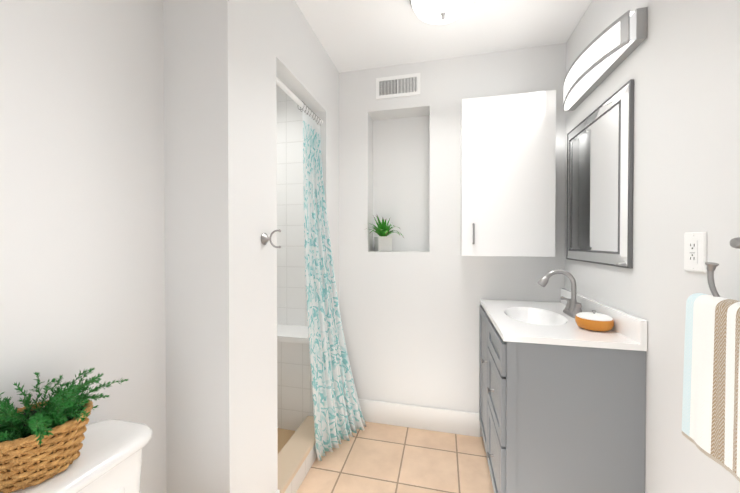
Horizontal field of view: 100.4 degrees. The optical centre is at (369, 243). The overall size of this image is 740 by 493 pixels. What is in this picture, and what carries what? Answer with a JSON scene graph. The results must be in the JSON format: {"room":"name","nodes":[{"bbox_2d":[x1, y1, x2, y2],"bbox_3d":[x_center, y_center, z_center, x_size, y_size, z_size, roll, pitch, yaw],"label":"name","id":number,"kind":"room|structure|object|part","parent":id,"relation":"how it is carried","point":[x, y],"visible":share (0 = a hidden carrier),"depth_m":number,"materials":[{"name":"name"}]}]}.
{"room":"bathroom","nodes":[
{"label":"bathroom","id":0,"kind":"room"},
{"bbox_2d":[0,0,166,492],"bbox_3d":[-1.062,0.035,-0.014,0.100,2.440,2.350,0,1,13],"label":"wall","id":1,"kind":"structure","parent":0,"point":[82,233],"depth_m":0.87,"materials":[{"name":"white paint"}]},
{"bbox_2d":[163,0,204,492],"bbox_3d":[-1.050,0.022,1.242,0.986,2.440,0.100,0,1,13],"label":"wall","id":2,"kind":"structure","parent":0,"point":[184,233],"depth_m":1.10,"materials":[{"name":"white paint"}]},
{"bbox_2d":[203,0,338,492],"bbox_3d":[-0.400,0.518,1.637,0.100,3.440,1.160,0,1,13],"label":"wall","id":3,"kind":"structure","parent":0,"point":[253,50],"depth_m":1.16,"materials":[{"name":"white paint"}]},
{"bbox_2d":[261,229,280,247],"bbox_3d":[-0.397,-0.021,1.256,0.077,0.078,0.050,0,1,13],"label":"robe hook","id":4,"kind":"object","parent":3,"relation":"attached to","point":[265,238],"visible":1,"depth_m":1.25,"materials":[{"name":"silver metal"}]},
{"bbox_2d":[284,445,316,492],"bbox_3d":[-0.399,1.185,1.678,0.126,0.105,0.593,0,1,13],"label":"sill","id":5,"kind":"structure","parent":3,"relation":"attached to","point":[300,476],"depth_m":1.60,"materials":[{"name":"white tile"}]},
{"bbox_2d":[278,416,314,492],"bbox_3d":[-0.399,1.118,1.678,0.146,0.030,0.593,0,1,13],"label":"cap","id":6,"kind":"object","parent":5,"relation":"on","point":[294,452],"visible":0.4,"depth_m":1.63,"materials":[{"name":"beige stone"}]},
{"bbox_2d":[311,381,311,415],"bbox_3d":[-0.441,0.518,1.699,0.008,3.439,1.044,0,1,13],"label":"wall tiles","id":7,"kind":"structure","parent":3,"relation":"attached to","point":[311,398],"depth_m":1.98,"materials":[{"name":"grey tile"}]},
{"bbox_2d":[276,77,365,460],"bbox_3d":[-0.245,0.213,1.731,0.290,2.005,0.785,0,1,13],"label":"shower curtain","id":8,"kind":"object","parent":3,"relation":"attached to","point":[338,415],"visible":0.98,"depth_m":1.82,"materials":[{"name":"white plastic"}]},
{"bbox_3d":[-0.387,-0.767,1.656,0.044,0.044,0.593,0,1,13],"label":"rod","id":9,"kind":"part","parent":8,"relation":"part of","materials":[{"name":"white plastic"}]},
{"bbox_2d":[296,421,493,492],"bbox_3d":[-0.380,1.279,0.546,2.615,0.060,3.730,0,1,13],"label":"floor","id":10,"kind":"structure","parent":0,"point":[372,457],"depth_m":1.73,"materials":[{"name":"beige tile"}]},
{"bbox_2d":[0,419,151,492],"bbox_3d":[-0.497,0.876,0.584,0.735,0.745,0.519,0,1,13],"label":"toilet","id":11,"kind":"object","parent":10,"relation":"on","point":[108,459],"visible":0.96,"depth_m":0.76,"materials":[{"name":"white ceramic"}]},
{"bbox_2d":[0,367,127,492],"bbox_3d":[-0.719,0.401,0.691,0.232,0.200,0.277,0,1,13],"label":"basket","id":12,"kind":"object","parent":11,"relation":"on","point":[39,443],"visible":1,"depth_m":0.66,"materials":[{"name":"wicker"}]},
{"bbox_2d":[0,367,127,444],"bbox_3d":[-0.713,0.362,0.689,0.219,0.124,0.277,0,1,13],"label":"herb plant","id":13,"kind":"object","parent":12,"relation":"on","point":[63,418],"depth_m":0.67,"materials":[{"name":"green plant"}]},
{"bbox_2d":[277,428,294,452],"bbox_3d":[-0.868,1.227,1.807,0.870,0.020,1.044,0,1,13],"label":"pan","id":14,"kind":"object","parent":10,"relation":"on","point":[284,436],"depth_m":1.95,"materials":[{"name":"beige stone"}]},
{"bbox_2d":[277,324,310,430],"bbox_3d":[-0.777,0.905,2.186,0.868,0.614,0.256,0,1,13],"label":"ledge","id":15,"kind":"object","parent":14,"relation":"on","point":[293,385],"depth_m":2.01,"materials":[{"name":"white tile"}]},
{"bbox_2d":[479,269,646,492],"bbox_3d":[0.830,0.684,1.543,0.516,1.111,0.777,0,1,13],"label":"bathroom vanity","id":16,"kind":"object","parent":10,"relation":"on","point":[562,401],"visible":1,"depth_m":1.18,"materials":[{"name":"grey paint"}]},
{"bbox_2d":[537,269,581,317],"bbox_3d":[0.953,0.241,1.551,0.201,0.227,0.213,0,1,13],"label":"faucet","id":17,"kind":"object","parent":16,"relation":"on","point":[572,307],"depth_m":1.54,"materials":[{"name":"silver metal"}]},
{"bbox_2d":[575,310,613,330],"bbox_3d":[0.946,0.318,1.302,0.132,0.077,0.132,0,1,13],"label":"soap dish","id":18,"kind":"object","parent":16,"relation":"on","point":[593,321],"visible":1,"depth_m":1.26,"materials":[{"name":"orange wood"}]},
{"bbox_2d":[373,116,429,250],"bbox_3d":[0.042,0.011,2.319,2.615,2.440,0.060,0,1,13],"label":"wall","id":19,"kind":"structure","parent":0,"point":[401,173],"depth_m":2.24,"materials":[{"name":"white paint"}]},
{"bbox_2d":[295,0,591,72],"bbox_3d":[-0.380,-1.221,0.521,2.615,0.060,3.730,0,1,13],"label":"ceiling","id":20,"kind":"structure","parent":0,"point":[353,35],"depth_m":1.73,"materials":[{"name":"white paint"}]},
{"bbox_2d":[410,0,473,24],"bbox_3d":[0.344,-1.124,1.445,0.320,0.149,0.320,0,1,13],"label":"ceiling light","id":21,"kind":"object","parent":20,"relation":"attached to","point":[437,12],"visible":1,"depth_m":1.44,"materials":[{"name":"white glass"}]},
{"bbox_2d":[339,43,565,436],"bbox_3d":[0.017,0.013,2.212,2.615,2.440,0.160,0,1,13],"label":"wall","id":22,"kind":"structure","parent":0,"point":[410,322],"depth_m":2.04,"materials":[{"name":"white paint"}]},
{"bbox_2d":[276,84,308,325],"bbox_3d":[-0.747,0.012,2.306,0.870,2.439,0.008,0,1,13],"label":"shower wall tile","id":23,"kind":"structure","parent":22,"relation":"attached to","point":[291,299],"depth_m":2.26,"materials":[{"name":"white tile"}]},
{"bbox_2d":[369,215,403,250],"bbox_3d":[0.103,-0.081,2.147,0.273,0.265,0.219,0,1,13],"label":"potted plant","id":24,"kind":"object","parent":22,"relation":"in","point":[383,240],"visible":0.98,"depth_m":2.15,"materials":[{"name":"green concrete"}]},
{"bbox_2d":[376,73,419,99],"bbox_3d":[0.188,-1.060,2.074,0.299,0.142,0.010,0,1,13],"label":"air vent","id":25,"kind":"object","parent":22,"relation":"in","point":[398,86],"visible":1,"depth_m":2.07,"materials":[{"name":"white plastic"}]},
{"bbox_2d":[358,399,479,436],"bbox_3d":[0.249,1.159,2.080,0.937,0.150,0.012,0,1,13],"label":"baseboard","id":26,"kind":"structure","parent":22,"relation":"attached to","point":[434,419],"depth_m":2.05,"materials":[{"name":"white paint"}]},
{"bbox_2d":[461,90,555,256],"bbox_3d":[0.809,-0.396,1.844,0.505,0.935,0.180,0,1,13],"label":"upper cabinet","id":27,"kind":"object","parent":22,"relation":"attached to","point":[508,168],"visible":1,"depth_m":1.78,"materials":[{"name":"white wood"}]},
{"bbox_2d":[565,0,739,492],"bbox_3d":[0.818,0.033,0.137,0.100,2.440,3.510,0,1,13],"label":"wall","id":28,"kind":"structure","parent":0,"point":[680,64],"depth_m":0.98,"materials":[{"name":"white paint"}]},
{"bbox_2d":[566,79,633,268],"bbox_3d":[1.075,-0.272,1.492,0.022,0.728,0.620,0,1,13],"label":"mirror","id":29,"kind":"object","parent":28,"relation":"attached to","point":[600,153],"visible":0.98,"depth_m":1.38,"materials":[{"name":"grey metal"}]},
{"bbox_2d":[564,7,646,111],"bbox_3d":[1.015,-0.801,1.434,0.115,0.118,0.640,0,1,13],"label":"sconce","id":30,"kind":"object","parent":28,"relation":"attached to","point":[605,54],"visible":1,"depth_m":1.27,"materials":[{"name":"white glass"}]},
{"bbox_2d":[684,232,706,272],"bbox_3d":[0.940,0.023,0.894,0.010,0.114,0.076,0,1,13],"label":"outlet","id":31,"kind":"object","parent":28,"relation":"attached to","point":[695,251],"visible":1,"depth_m":0.89,"materials":[{"name":"white plastic"}]},
{"bbox_2d":[682,237,739,481],"bbox_3d":[0.831,0.236,0.646,0.106,0.538,0.321,0,1,13],"label":"towel ring","id":32,"kind":"object","parent":28,"relation":"attached to","point":[711,405],"visible":1,"depth_m":0.72,"materials":[{"name":"silver metal"}]}
]}

